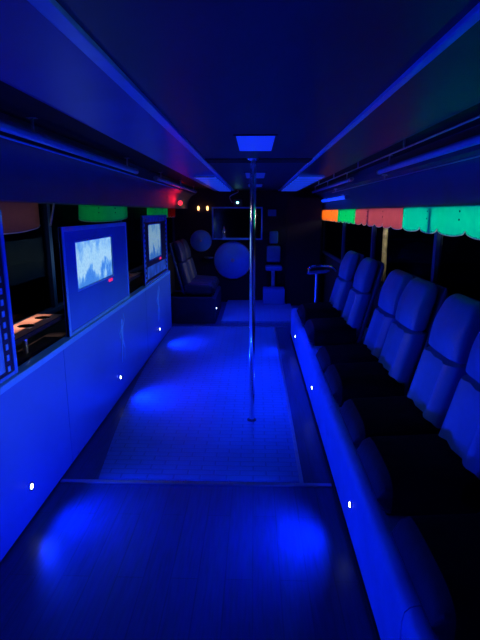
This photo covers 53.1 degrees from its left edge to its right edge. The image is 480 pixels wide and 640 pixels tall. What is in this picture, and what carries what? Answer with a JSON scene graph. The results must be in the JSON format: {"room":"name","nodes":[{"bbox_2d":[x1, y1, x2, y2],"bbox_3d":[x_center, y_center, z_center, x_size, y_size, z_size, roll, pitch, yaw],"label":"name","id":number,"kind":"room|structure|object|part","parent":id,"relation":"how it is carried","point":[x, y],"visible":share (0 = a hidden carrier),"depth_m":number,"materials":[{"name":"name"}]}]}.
{"room":"vehicle interior","nodes":[
{"label":"vehicle interior","id":0,"kind":"room"},
{"bbox_2d":[15,255,174,346],"bbox_3d":[-1.360,0.451,3.144,0.060,0.880,11.050,0,13,2],"label":"wall","id":1,"kind":"structure","parent":0,"point":[170,261],"depth_m":8.00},
{"bbox_2d":[13,204,57,324],"bbox_3d":[-1.343,-0.256,2.548,0.060,0.760,1.600,0,13,2],"label":"window","id":2,"kind":"structure","parent":1,"relation":"in","point":[53,308],"depth_m":3.30,"materials":[{"name":"paint"}]},
{"bbox_2d":[16,275,142,366],"bbox_3d":[-1.254,0.346,2.127,0.210,0.040,8.920,0,13,2],"label":"sill","id":3,"kind":"structure","parent":1,"relation":"attached to","point":[40,342],"depth_m":3.03,"materials":[{"name":"black wood"}]},
{"bbox_2d":[13,314,63,353],"bbox_3d":[-1.223,0.161,2.536,0.176,0.163,1.100,0,13,2],"label":"shelf","id":4,"kind":"object","parent":3,"relation":"on","point":[31,326],"visible":0.73,"depth_m":2.74,"materials":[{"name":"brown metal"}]},
{"bbox_3d":[-1.220,0.129,2.726,0.028,0.142,0.027,0,13,2],"label":"support leg","id":5,"kind":"part","parent":4,"relation":"part of","materials":[{"name":"metal"}]},
{"bbox_2d":[129,272,142,281],"bbox_3d":[-1.153,-0.339,4.759,0.176,0.163,0.960,0,13,2],"label":"shelf","id":6,"kind":"object","parent":3,"relation":"on","point":[132,275],"visible":0.27,"depth_m":5.00,"materials":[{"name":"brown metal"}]},
{"bbox_2d":[48,204,120,310],"bbox_3d":[-1.291,-0.629,4.206,0.060,0.760,1.800,0,13,2],"label":"window","id":7,"kind":"structure","parent":1,"relation":"in","point":[60,305],"depth_m":3.36,"materials":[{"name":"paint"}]},
{"bbox_2d":[121,220,142,271],"bbox_3d":[-1.239,-1.002,5.864,0.060,0.760,1.600,0,13,2],"label":"window","id":8,"kind":"structure","parent":1,"relation":"in","point":[139,267],"depth_m":5.70,"materials":[{"name":"glass"}]},
{"bbox_2d":[168,217,174,255],"bbox_3d":[-1.188,-1.369,7.497,0.060,0.760,1.750,0,13,2],"label":"window","id":9,"kind":"structure","parent":1,"relation":"in","point":[173,235],"depth_m":8.32,"materials":[{"name":"glass"}]},
{"bbox_2d":[0,300,374,639],"bbox_3d":[-0.021,0.911,3.205,2.740,0.115,11.050,0,13,2],"label":"floor","id":10,"kind":"structure","parent":0,"point":[95,561],"depth_m":2.23,"materials":[{"name":"plastic"}]},
{"bbox_2d":[0,270,171,561],"bbox_3d":[-1.114,0.706,2.193,0.072,0.800,9.000,0,13,2],"label":"panel","id":11,"kind":"object","parent":10,"relation":"on","point":[57,399],"visible":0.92,"depth_m":2.90,"materials":[{"name":"laminate"}]},
{"bbox_2d":[0,210,17,384],"bbox_3d":[-1.133,0.052,1.501,0.042,0.780,1.585,0,13,2],"label":"panel","id":12,"kind":"object","parent":11,"relation":"on","point":[8,357],"visible":1,"depth_m":2.24,"materials":[{"name":"plastic"}]},
{"bbox_2d":[0,327,5,374],"bbox_3d":[-1.117,0.283,1.557,0.003,0.225,1.355,0,13,2],"label":"picture","id":13,"kind":"object","parent":12,"relation":"attached to","point":[2,349],"depth_m":2.21},
{"bbox_2d":[29,481,33,490],"bbox_3d":[-1.079,0.861,2.483,0.014,0.048,0.048,0,13,2],"label":"recessed light","id":14,"kind":"object","parent":11,"relation":"attached to","point":[31,485],"visible":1,"depth_m":2.48,"materials":[{"name":"metal"}]},
{"bbox_2d":[58,222,129,336],"bbox_3d":[-1.057,-0.385,3.664,0.024,0.682,1.470,0,13,2],"label":"video screen","id":15,"kind":"object","parent":11,"relation":"on","point":[94,257],"visible":1,"depth_m":3.44,"materials":[{"name":"plastic"}]},
{"bbox_2d":[119,314,124,361],"bbox_3d":[-1.025,0.155,4.189,0.003,0.415,0.188,0,13,2],"label":"decal","id":16,"kind":"object","parent":11,"relation":"attached to","point":[121,329],"visible":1,"depth_m":4.18},
{"bbox_2d":[140,215,167,285],"bbox_3d":[-0.993,-0.866,5.681,0.024,0.735,1.360,0,13,2],"label":"video screen","id":17,"kind":"object","parent":11,"relation":"on","point":[153,227],"visible":1,"depth_m":5.54,"materials":[{"name":"plastic"}]},
{"bbox_2d":[157,289,159,320],"bbox_3d":[-0.976,-0.196,5.750,0.003,0.415,0.188,0,13,2],"label":"decal","id":18,"kind":"object","parent":11,"relation":"attached to","point":[159,289],"visible":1,"depth_m":5.75},
{"bbox_3d":[-0.980,-0.276,6.557,0.066,0.800,0.050,0,13,2],"label":"post","id":19,"kind":"part","parent":11,"relation":"part of","materials":[{"name":"laminate"}]},
{"bbox_2d":[171,285,220,323],"bbox_3d":[-0.681,-0.265,7.484,0.690,0.372,1.230,0,13,2],"label":"plinth","id":20,"kind":"object","parent":10,"relation":"on","point":[185,309],"visible":0.76,"depth_m":6.89,"materials":[{"name":"fabric"}]},
{"bbox_2d":[169,241,216,295],"bbox_3d":[-0.686,-0.767,7.079,0.660,0.781,0.437,0,13,2],"label":"seat","id":21,"kind":"object","parent":20,"relation":"on","point":[189,286],"visible":1,"depth_m":6.93,"materials":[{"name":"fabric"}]},
{"bbox_3d":[-0.797,-0.654,7.107,0.245,0.455,0.389,0,13,2],"label":"backrest","id":22,"kind":"part","parent":21,"relation":"part of","materials":[{"name":"fabric"}]},
{"bbox_2d":[185,279,211,294],"bbox_3d":[-0.598,-0.496,7.137,0.376,0.202,0.437,0,13,2],"label":"seat cushion","id":23,"kind":"object","parent":21,"relation":"on","point":[192,286],"depth_m":6.93,"materials":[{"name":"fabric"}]},
{"bbox_2d":[211,281,216,294],"bbox_3d":[-0.383,-0.483,7.133,0.054,0.176,0.436,0,13,2],"label":"cushion","id":24,"kind":"object","parent":21,"relation":"on","point":[213,285],"depth_m":6.97,"materials":[{"name":"leather"}]},
{"bbox_2d":[60,479,331,486],"bbox_3d":[-0.265,0.965,2.840,1.605,0.010,0.030,0,13,2],"label":"trim","id":25,"kind":"structure","parent":10,"relation":"on","point":[278,484],"depth_m":2.84,"materials":[{"name":"metal"}]},
{"bbox_2d":[177,239,218,287],"bbox_3d":[-0.671,-0.879,7.576,0.660,0.781,0.437,0,13,2],"label":"seat","id":26,"kind":"object","parent":10,"relation":"on","point":[189,259],"visible":0.34,"depth_m":7.46,"materials":[{"name":"leather"}]},
{"bbox_3d":[-0.781,-0.765,7.605,0.245,0.455,0.389,0,13,2],"label":"backrest","id":27,"kind":"part","parent":26,"relation":"part of","materials":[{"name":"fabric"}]},
{"bbox_2d":[193,275,215,280],"bbox_3d":[-0.583,-0.608,7.634,0.376,0.202,0.437,0,13,2],"label":"seat cushion","id":28,"kind":"object","parent":26,"relation":"on","point":[200,277],"depth_m":7.48,"materials":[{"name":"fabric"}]},
{"bbox_2d":[214,277,218,287],"bbox_3d":[-0.368,-0.595,7.630,0.054,0.176,0.436,0,13,2],"label":"cushion","id":29,"kind":"object","parent":26,"relation":"on","point":[216,280],"depth_m":7.50,"materials":[{"name":"leather"}]},
{"bbox_2d":[99,326,299,482],"bbox_3d":[-0.294,0.529,4.784,1.415,0.008,3.920,0,13,2],"label":"floor mat","id":30,"kind":"object","parent":10,"relation":"on","point":[184,418],"visible":1,"depth_m":3.76,"materials":[{"name":"rubber"}]},
{"bbox_2d":[247,157,259,421],"bbox_3d":[0.090,-0.169,3.487,0.090,1.922,0.090,0,13,2],"label":"pole","id":31,"kind":"object","parent":30,"relation":"on","point":[252,160],"visible":1,"depth_m":3.46,"materials":[{"name":"silver metal"}]},
{"bbox_2d":[194,326,286,327],"bbox_3d":[0.004,0.092,6.714,1.310,0.012,0.025,0,13,2],"label":"trim","id":32,"kind":"structure","parent":10,"relation":"on","point":[194,326],"depth_m":6.70,"materials":[{"name":"metal"}]},
{"bbox_2d":[263,286,284,304],"bbox_3d":[0.578,-0.426,8.295,0.365,0.260,0.340,0,13,2],"label":"storage box","id":33,"kind":"object","parent":10,"relation":"on","point":[271,295],"visible":1,"depth_m":8.13,"materials":[{"name":"plastic"}]},
{"bbox_2d":[274,327,303,482],"bbox_3d":[0.425,0.532,4.762,0.023,0.011,3.960,0,13,2],"label":"trim","id":34,"kind":"structure","parent":10,"relation":"on","point":[280,359],"depth_m":3.69,"materials":[{"name":"metal"}]},
{"bbox_2d":[285,198,321,305],"bbox_3d":[1.063,-1.129,8.070,0.570,1.800,0.060,0,13,2],"label":"bulkhead","id":35,"kind":"object","parent":10,"relation":"on","point":[304,215],"visible":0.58,"depth_m":8.03,"materials":[{"name":"black"}]},
{"bbox_3d":[0.794,-1.131,8.078,0.030,1.800,0.060,0,13,2],"label":"edge post","id":36,"kind":"part","parent":35,"relation":"part of","materials":[{"name":"black metal"}]},
{"bbox_2d":[307,265,336,302],"bbox_3d":[0.961,-0.351,5.654,0.349,0.594,0.060,0,13,2],"label":"table","id":37,"kind":"object","parent":10,"relation":"on","point":[317,272],"visible":0.99,"depth_m":5.59,"materials":[{"name":"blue metal"}]},
{"bbox_2d":[297,251,363,324],"bbox_3d":[0.976,-0.354,5.243,0.660,0.781,0.437,0,13,2],"label":"seat","id":38,"kind":"object","parent":10,"relation":"on","point":[351,260],"visible":0.82,"depth_m":5.09,"materials":[{"name":"leather"}]},
{"bbox_2d":[297,304,304,323],"bbox_3d":[0.673,-0.074,5.315,0.054,0.176,0.436,0,13,2],"label":"cushion","id":39,"kind":"object","parent":38,"relation":"on","point":[301,309],"depth_m":5.17,"materials":[{"name":"leather"}]},
{"bbox_2d":[303,302,340,322],"bbox_3d":[0.888,-0.084,5.306,0.376,0.202,0.437,0,13,2],"label":"seat cushion","id":40,"kind":"object","parent":38,"relation":"on","point":[322,309],"depth_m":5.10,"materials":[{"name":"fabric"}]},
{"bbox_3d":[1.087,-0.239,5.265,0.245,0.455,0.389,0,13,2],"label":"backrest","id":41,"kind":"part","parent":38,"relation":"part of","materials":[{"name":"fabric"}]},
{"bbox_2d":[304,257,384,345],"bbox_3d":[0.952,-0.178,4.463,0.660,0.781,0.437,0,13,2],"label":"seat","id":42,"kind":"object","parent":10,"relation":"on","point":[349,328],"visible":0.98,"depth_m":4.32,"materials":[{"name":"leather"}]},
{"bbox_2d":[304,319,313,343],"bbox_3d":[0.649,0.101,4.535,0.054,0.176,0.436,0,13,2],"label":"cushion","id":43,"kind":"object","parent":42,"relation":"on","point":[309,325],"depth_m":4.40,"materials":[{"name":"leather"}]},
{"bbox_2d":[310,317,356,343],"bbox_3d":[0.864,0.092,4.526,0.376,0.202,0.437,0,13,2],"label":"seat cushion","id":44,"kind":"object","parent":42,"relation":"on","point":[336,330],"depth_m":4.33,"materials":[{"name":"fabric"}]},
{"bbox_3d":[1.062,-0.064,4.485,0.245,0.455,0.389,0,13,2],"label":"backrest","id":45,"kind":"part","parent":42,"relation":"part of","materials":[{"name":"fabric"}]},
{"bbox_2d":[316,269,419,373],"bbox_3d":[0.922,0.032,3.526,0.660,0.781,0.437,0,13,2],"label":"seat","id":46,"kind":"object","parent":10,"relation":"on","point":[395,283],"visible":0.63,"depth_m":3.42,"materials":[{"name":"leather"}]},
{"bbox_2d":[316,346,330,373],"bbox_3d":[0.619,0.312,3.599,0.054,0.176,0.436,0,13,2],"label":"cushion","id":47,"kind":"object","parent":46,"relation":"on","point":[323,355],"depth_m":3.52,"materials":[{"name":"leather"}]},
{"bbox_2d":[324,344,378,364],"bbox_3d":[0.834,0.302,3.590,0.376,0.202,0.437,0,13,2],"label":"seat cushion","id":48,"kind":"object","parent":46,"relation":"on","point":[347,353],"depth_m":3.45,"materials":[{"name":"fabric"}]},
{"bbox_3d":[1.033,0.147,3.549,0.245,0.455,0.389,0,13,2],"label":"backrest","id":49,"kind":"part","parent":46,"relation":"part of","materials":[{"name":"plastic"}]},
{"bbox_2d":[290,308,479,639],"bbox_3d":[0.883,0.966,2.010,0.732,0.372,8.550,0,13,2],"label":"plinth","id":50,"kind":"object","parent":10,"relation":"on","point":[394,608],"visible":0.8,"depth_m":2.09,"materials":[{"name":"plastic"}]},
{"bbox_3d":[0.523,1.131,2.058,0.012,0.030,8.550,0,13,2],"label":"foot rail","id":51,"kind":"part","parent":50,"relation":"part of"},
{"bbox_2d":[324,277,447,406],"bbox_3d":[0.908,0.133,3.078,0.660,0.781,0.437,0,13,2],"label":"seat","id":52,"kind":"object","parent":10,"relation":"on","point":[421,300],"visible":0.9,"depth_m":2.93,"materials":[{"name":"leather"}]},
{"bbox_2d":[324,364,341,404],"bbox_3d":[0.605,0.413,3.150,0.054,0.176,0.436,0,13,2],"label":"cushion","id":53,"kind":"object","parent":52,"relation":"on","point":[333,374],"depth_m":3.04,"materials":[{"name":"leather"}]},
{"bbox_2d":[333,361,404,404],"bbox_3d":[0.820,0.403,3.141,0.376,0.202,0.437,0,13,2],"label":"seat cushion","id":54,"kind":"object","parent":52,"relation":"on","point":[361,379],"depth_m":2.95,"materials":[{"name":"fabric"}]},
{"bbox_3d":[1.019,0.248,3.100,0.245,0.455,0.389,0,13,2],"label":"backrest","id":55,"kind":"part","parent":52,"relation":"part of","materials":[{"name":"leather"}]},
{"bbox_2d":[339,293,479,449],"bbox_3d":[0.889,0.271,2.464,0.660,0.781,0.437,0,13,2],"label":"seat","id":56,"kind":"object","parent":10,"relation":"on","point":[455,328],"visible":0.78,"depth_m":2.35,"materials":[{"name":"leather"}]},
{"bbox_2d":[339,399,365,449],"bbox_3d":[0.586,0.551,2.536,0.054,0.176,0.436,0,13,2],"label":"cushion","id":57,"kind":"object","parent":56,"relation":"on","point":[352,415],"depth_m":2.45,"materials":[{"name":"leather"}]},
{"bbox_2d":[351,396,440,437],"bbox_3d":[0.801,0.541,2.527,0.376,0.202,0.437,0,13,2],"label":"seat cushion","id":58,"kind":"object","parent":56,"relation":"on","point":[394,415],"depth_m":2.39,"materials":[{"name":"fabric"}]},
{"bbox_3d":[1.000,0.386,2.486,0.245,0.455,0.389,0,13,2],"label":"backrest","id":59,"kind":"part","parent":56,"relation":"part of","materials":[{"name":"leather"}]},
{"bbox_2d":[356,332,479,515],"bbox_3d":[0.875,0.374,2.005,0.660,0.781,0.437,0,13,2],"label":"seat","id":60,"kind":"object","parent":10,"relation":"on","point":[422,474],"visible":0.98,"depth_m":1.94,"materials":[{"name":"leather"}]},
{"bbox_2d":[356,437,392,513],"bbox_3d":[0.572,0.654,2.078,0.054,0.176,0.436,0,13,2],"label":"cushion","id":61,"kind":"object","parent":60,"relation":"on","point":[377,468],"depth_m":1.98,"materials":[{"name":"leather"}]},
{"bbox_2d":[370,434,479,514],"bbox_3d":[0.787,0.644,2.069,0.376,0.202,0.437,0,13,2],"label":"seat cushion","id":62,"kind":"object","parent":60,"relation":"on","point":[425,474],"depth_m":1.88,"materials":[{"name":"fabric"}]},
{"bbox_3d":[0.985,0.489,2.028,0.245,0.455,0.389,0,13,2],"label":"backrest","id":63,"kind":"part","parent":60,"relation":"part of","materials":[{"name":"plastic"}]},
{"bbox_2d":[391,513,479,639],"bbox_3d":[0.857,0.506,1.420,0.660,0.781,0.437,0,13,2],"label":"seat","id":64,"kind":"object","parent":10,"relation":"on","point":[440,554],"visible":1,"depth_m":1.41,"materials":[{"name":"leather"}]},
{"bbox_2d":[169,188,327,301],"bbox_3d":[0.149,-1.334,8.391,2.740,2.060,0.060,0,13,2],"label":"wall","id":65,"kind":"structure","parent":0,"point":[188,221],"depth_m":8.33,"materials":[{"name":"black paint"}]},
{"bbox_2d":[0,201,39,233],"bbox_3d":[-1.286,-0.400,1.909,0.024,0.178,2.224,0,13,2],"label":"window valance","id":66,"kind":"object","parent":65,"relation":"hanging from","point":[17,217],"visible":0.84,"depth_m":2.74,"materials":[{"name":"brown fabric"}]},
{"bbox_2d":[50,203,54,225],"bbox_3d":[-1.201,-0.679,3.069,0.016,0.147,0.120,-1,13,-3],"label":"strap","id":67,"kind":"object","parent":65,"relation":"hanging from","point":[53,203],"visible":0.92,"depth_m":3.08,"materials":[{"name":"fabric"}]},
{"bbox_2d":[0,117,138,173],"bbox_3d":[-0.908,-0.646,1.293,0.044,0.107,5.190,0,13,2],"label":"tube","id":68,"kind":"object","parent":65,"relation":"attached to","point":[6,127],"visible":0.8,"depth_m":2.24,"materials":[{"name":"metal"}]},
{"bbox_2d":[0,135,178,189],"bbox_3d":[-0.920,-0.898,2.647,0.040,0.017,7.500,0,13,2],"label":"rail","id":69,"kind":"object","parent":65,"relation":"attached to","point":[1,136],"visible":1,"depth_m":2.56,"materials":[{"name":"metal"}]},
{"bbox_2d":[0,112,194,208],"bbox_3d":[-1.160,-0.896,2.834,0.460,0.395,11.050,0,13,2],"label":"overhead luggage rack","id":70,"kind":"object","parent":65,"relation":"attached to","point":[29,174],"depth_m":2.87,"materials":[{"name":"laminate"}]},
{"bbox_2d":[78,205,127,221],"bbox_3d":[-1.208,-0.969,4.368,0.023,0.148,1.433,0,13,2],"label":"window valance","id":71,"kind":"object","parent":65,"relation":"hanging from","point":[86,213],"visible":0.91,"depth_m":4.21,"materials":[{"name":"green fabric"}]},
{"bbox_2d":[0,80,209,188],"bbox_3d":[-0.770,-1.043,2.789,0.320,0.030,11.050,0,13,2],"label":"trim","id":72,"kind":"structure","parent":65,"relation":"attached to","point":[15,103],"depth_m":2.33,"materials":[{"name":"black metal"}]},
{"bbox_2d":[0,0,230,190],"bbox_3d":[-0.454,-1.020,2.784,0.312,0.072,11.050,0,13,2],"label":"ceiling panel","id":73,"kind":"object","parent":65,"relation":"attached to","point":[37,59],"depth_m":1.39,"materials":[{"name":"plastic"}]},
{"bbox_2d":[27,0,234,190],"bbox_3d":[-0.280,-1.014,2.780,0.038,0.062,11.050,0,13,2],"label":"trim","id":74,"kind":"structure","parent":65,"relation":"attached to","point":[51,10],"depth_m":1.14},
{"bbox_2d":[147,207,167,217],"bbox_3d":[-1.135,-1.493,6.699,0.023,0.148,1.455,0,13,2],"label":"window valance","id":75,"kind":"object","parent":65,"relation":"hanging from","point":[150,211],"visible":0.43,"depth_m":6.63,"materials":[{"name":"green fabric"}]},
{"bbox_2d":[168,208,175,217],"bbox_3d":[-1.101,-1.738,7.786,0.024,0.148,0.725,0,13,2],"label":"window valance","id":76,"kind":"object","parent":65,"relation":"hanging from","point":[171,212],"visible":0.96,"depth_m":7.71,"materials":[{"name":"red fabric"}]},
{"bbox_2d":[153,172,196,192],"bbox_3d":[-0.756,-1.732,6.120,0.044,0.107,3.190,0,13,2],"label":"tube","id":77,"kind":"object","parent":65,"relation":"attached to","point":[156,178],"visible":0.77,"depth_m":5.43,"materials":[{"name":"metal"}]},
{"bbox_2d":[190,230,211,251],"bbox_3d":[-0.678,-1.373,8.337,0.377,0.377,0.080,0,13,2],"label":"round disc","id":78,"kind":"object","parent":65,"relation":"attached to","point":[200,240],"visible":1,"depth_m":8.32,"materials":[{"name":"metal"}]},
{"bbox_2d":[194,176,230,190],"bbox_3d":[-0.300,-1.771,6.328,0.200,0.014,3.300,0,13,2],"label":"ceiling light panel","id":79,"kind":"object","parent":65,"relation":"attached to","point":[212,181],"visible":1,"depth_m":5.54,"materials":[{"name":"plastic"}]},
{"bbox_2d":[214,241,249,278],"bbox_3d":[-0.128,-1.043,8.394,0.663,0.663,0.080,0,13,2],"label":"round disc","id":80,"kind":"object","parent":65,"relation":"attached to","point":[232,258],"visible":0.94,"depth_m":8.38,"materials":[{"name":"metal"}]},
{"bbox_2d":[212,207,262,239],"bbox_3d":[-0.048,-1.662,8.265,0.870,0.555,0.045,0,13,2],"label":"framed mirror","id":81,"kind":"object","parent":65,"relation":"attached to","point":[236,220],"visible":0.97,"depth_m":8.27,"materials":[{"name":"black mirror"}]},
{"bbox_2d":[222,238,249,239],"bbox_3d":[-0.035,-1.394,8.244,0.540,0.030,0.108,0,13,2],"label":"display shelf","id":82,"kind":"object","parent":81,"relation":"attached to","point":[222,238],"visible":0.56,"depth_m":8.19,"materials":[{"name":"wood"}]},
{"bbox_2d":[222,226,225,237],"bbox_3d":[-0.275,-1.508,8.227,0.064,0.200,0.064,0,13,2],"label":"bottle","id":83,"kind":"object","parent":82,"relation":"on","point":[223,230],"visible":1,"depth_m":8.21,"materials":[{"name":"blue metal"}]},
{"bbox_2d":[268,210,275,215],"bbox_3d":[0.546,-1.826,8.186,0.140,0.110,0.100,0,13,2],"label":"wall speaker","id":84,"kind":"object","parent":65,"relation":"attached to","point":[270,212],"visible":1,"depth_m":8.14},
{"bbox_2d":[265,231,281,285],"bbox_3d":[0.577,-1.037,8.229,0.280,0.950,0.360,0,13,2],"label":"seat","id":85,"kind":"object","parent":65,"relation":"attached to","point":[273,252],"visible":1,"depth_m":8.28,"materials":[{"name":"plastic"}]},
{"bbox_2d":[265,265,281,270],"bbox_3d":[0.577,-0.898,8.250,0.280,0.070,0.340,0,13,2],"label":"seat cushion","id":86,"kind":"object","parent":85,"relation":"on","point":[268,267],"depth_m":8.09,"materials":[{"name":"plastic"}]},
{"bbox_3d":[0.581,-1.148,8.338,0.240,0.280,0.100,0,13,2],"label":"backrest","id":87,"kind":"part","parent":85,"relation":"part of","materials":[{"name":"plastic"}]},
{"bbox_2d":[281,176,324,190],"bbox_3d":[0.755,-1.764,6.296,0.250,0.014,3.300,0,13,2],"label":"ceiling light panel","id":88,"kind":"object","parent":65,"relation":"attached to","point":[300,182],"visible":1,"depth_m":5.54,"materials":[{"name":"plastic"}]},
{"bbox_2d":[322,209,337,221],"bbox_3d":[1.360,-1.598,7.335,0.024,0.173,1.614,0,13,2],"label":"window valance","id":89,"kind":"object","parent":65,"relation":"hanging from","point":[327,215],"visible":0.98,"depth_m":7.20,"materials":[{"name":"orange fabric"}]},
{"bbox_2d":[312,172,353,192],"bbox_3d":[1.126,-1.740,6.162,0.040,0.110,3.190,0,13,2],"label":"tube","id":90,"kind":"object","parent":65,"relation":"attached to","point":[347,179],"visible":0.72,"depth_m":5.41,"materials":[{"name":"metal"}]},
{"bbox_2d":[321,194,348,202],"bbox_3d":[1.315,-1.718,6.802,0.051,0.067,2.140,0,13,2],"label":"tube","id":91,"kind":"object","parent":65,"relation":"attached to","point":[342,197],"visible":0.88,"depth_m":6.45,"materials":[{"name":"plastic"}]},
{"bbox_2d":[337,209,355,223],"bbox_3d":[1.317,-1.292,5.975,0.024,0.173,1.145,0,13,1],"label":"window valance","id":92,"kind":"object","parent":65,"relation":"hanging from","point":[344,215],"visible":0.98,"depth_m":5.87,"materials":[{"name":"green fabric"}]},
{"bbox_2d":[278,2,479,190],"bbox_3d":[0.493,-1.009,2.757,0.024,0.062,11.050,0,13,2],"label":"trim","id":93,"kind":"structure","parent":65,"relation":"attached to","point":[472,17],"depth_m":1.20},
{"bbox_2d":[355,207,402,229],"bbox_3d":[1.273,-0.969,4.541,0.023,0.173,1.764,0,13,2],"label":"window valance","id":94,"kind":"object","parent":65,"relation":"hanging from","point":[379,217],"visible":1,"depth_m":4.30,"materials":[{"name":"fabric"}]},
{"bbox_2d":[281,20,479,190],"bbox_3d":[0.667,-1.012,2.751,0.324,0.072,11.050,0,13,2],"label":"ceiling panel","id":95,"kind":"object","parent":65,"relation":"attached to","point":[449,85],"depth_m":1.66,"materials":[{"name":"plastic"}]},
{"bbox_2d":[305,103,479,187],"bbox_3d":[0.979,-1.031,2.737,0.300,0.030,11.050,0,13,2],"label":"trim","id":96,"kind":"structure","parent":65,"relation":"attached to","point":[473,111],"depth_m":2.65,"materials":[{"name":"metal"}]},
{"bbox_2d":[315,124,479,209],"bbox_3d":[1.229,-0.866,2.766,0.240,0.425,11.050,0,13,2],"label":"trim","id":97,"kind":"structure","parent":65,"relation":"attached to","point":[455,184],"depth_m":3.18,"materials":[{"name":"plastic"}]},
{"bbox_2d":[316,115,479,185],"bbox_3d":[0.834,-0.912,2.435,0.040,0.090,7.200,0,13,2],"label":"rail","id":98,"kind":"object","parent":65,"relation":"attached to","point":[478,116],"visible":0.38,"depth_m":2.31,"materials":[{"name":"metal"}]},
{"bbox_2d":[332,155,479,192],"bbox_3d":[1.089,-0.854,2.594,0.040,0.046,7.500,0,13,2],"label":"rail","id":99,"kind":"object","parent":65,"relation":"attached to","point":[384,175],"visible":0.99,"depth_m":3.02,"materials":[{"name":"metal"}]},
{"bbox_2d":[376,134,479,174],"bbox_3d":[0.990,-0.616,1.189,0.046,0.121,5.090,0,13,2],"label":"tube","id":100,"kind":"object","parent":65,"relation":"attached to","point":[474,140],"visible":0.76,"depth_m":2.50,"materials":[{"name":"metal"}]},
{"bbox_2d":[402,205,479,239],"bbox_3d":[1.205,-0.489,2.406,0.025,0.173,2.584,0,13,2],"label":"window valance","id":101,"kind":"object","parent":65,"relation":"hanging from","point":[453,221],"visible":1,"depth_m":2.84,"materials":[{"name":"teal fabric"}]},
{"bbox_2d":[209,163,306,189],"bbox_3d":[0.207,-1.710,5.849,0.742,0.050,4.730,0,13,2],"label":"ceiling","id":102,"kind":"structure","parent":0,"point":[278,174],"depth_m":4.60,"materials":[{"name":"paint"}]},
{"bbox_2d":[229,190,241,205],"bbox_3d":[-0.074,-2.033,7.982,0.211,0.263,0.184,0,13,2],"label":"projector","id":103,"kind":"object","parent":102,"relation":"attached to","point":[235,202],"visible":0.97,"depth_m":7.93,"materials":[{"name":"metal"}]},
{"bbox_2d":[244,172,266,178],"bbox_3d":[0.153,-1.450,4.817,0.212,0.006,0.800,0,13,2],"label":"recessed light","id":104,"kind":"object","parent":102,"relation":"in","point":[259,175],"visible":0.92,"depth_m":4.80,"materials":[{"name":"plastic"}]},
{"bbox_2d":[245,173,264,177],"bbox_3d":[0.153,-1.451,4.817,0.188,0.004,0.776,0,13,2],"label":"diffuser","id":105,"kind":"object","parent":104,"relation":"attached to","point":[247,175],"depth_m":4.80,"materials":[{"name":"plastic"}]},
{"bbox_2d":[56,0,479,158],"bbox_3d":[0.034,-0.471,0.339,0.742,0.050,6.070,0,13,2],"label":"ceiling","id":106,"kind":"structure","parent":0,"point":[301,72],"depth_m":1.14,"materials":[{"name":"paint"}]},
{"bbox_2d":[233,134,277,151],"bbox_3d":[0.083,-0.947,2.584,0.212,0.006,0.620,0,13,2],"label":"recessed light","id":107,"kind":"object","parent":106,"relation":"in","point":[244,142],"visible":1,"depth_m":2.52,"materials":[{"name":"plastic"}]},
{"bbox_2d":[205,158,312,162],"bbox_3d":[0.131,-1.161,3.421,0.742,0.056,0.250,0,13,2],"label":"trim","id":108,"kind":"structure","parent":106,"relation":"attached to","point":[229,160],"depth_m":3.38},
{"bbox_2d":[322,254,380,327],"bbox_3d":[1.319,0.469,3.064,0.060,0.880,11.050,0,13,2],"label":"wall","id":109,"kind":"structure","parent":0,"point":[329,278],"depth_m":7.58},
{"bbox_2d":[322,221,342,262],"bbox_3d":[1.429,-1.326,7.374,0.060,0.730,1.850,0,13,2],"label":"window","id":110,"kind":"structure","parent":109,"relation":"in","point":[330,255],"depth_m":7.95,"materials":[{"name":"paint"}]},
{"bbox_2d":[340,222,372,263],"bbox_3d":[1.376,-0.942,5.667,0.060,0.730,1.650,0,13,2],"label":"window","id":111,"kind":"structure","parent":109,"relation":"in","point":[344,223],"depth_m":6.45,"materials":[{"name":"paint"}]},
{"bbox_2d":[371,225,435,287],"bbox_3d":[1.324,-0.571,4.019,0.060,0.730,1.730,0,13,2],"label":"window","id":112,"kind":"structure","parent":109,"relation":"in","point":[374,228],"depth_m":4.81,"materials":[{"name":"glass"}]},
{"bbox_2d":[432,231,442,283],"bbox_3d":[1.280,-0.253,2.605,0.060,0.730,1.170,0,13,2],"label":"window frame","id":113,"kind":"structure","parent":109,"relation":"in","point":[439,237],"depth_m":3.15,"materials":[{"name":"paint"}]},
{"label":"outside","id":114,"kind":"structure","parent":0,"visible":0},
{"bbox_2d":[7,262,479,323],"bbox_3d":[0.290,0.472,9.839,24.000,0.100,31.000,0,13,2],"label":"floor","id":115,"kind":"structure","parent":114,"point":[28,281],"depth_m":18.46,"materials":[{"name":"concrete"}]},
{"bbox_2d":[381,228,387,281],"bbox_3d":[2.209,-1.095,7.326,0.095,4.060,0.093,0,13,2],"label":"post","id":116,"kind":"object","parent":115,"relation":"on","point":[385,230],"visible":0.08,"depth_m":7.31,"materials":[{"name":"beige wood"}]}
]}

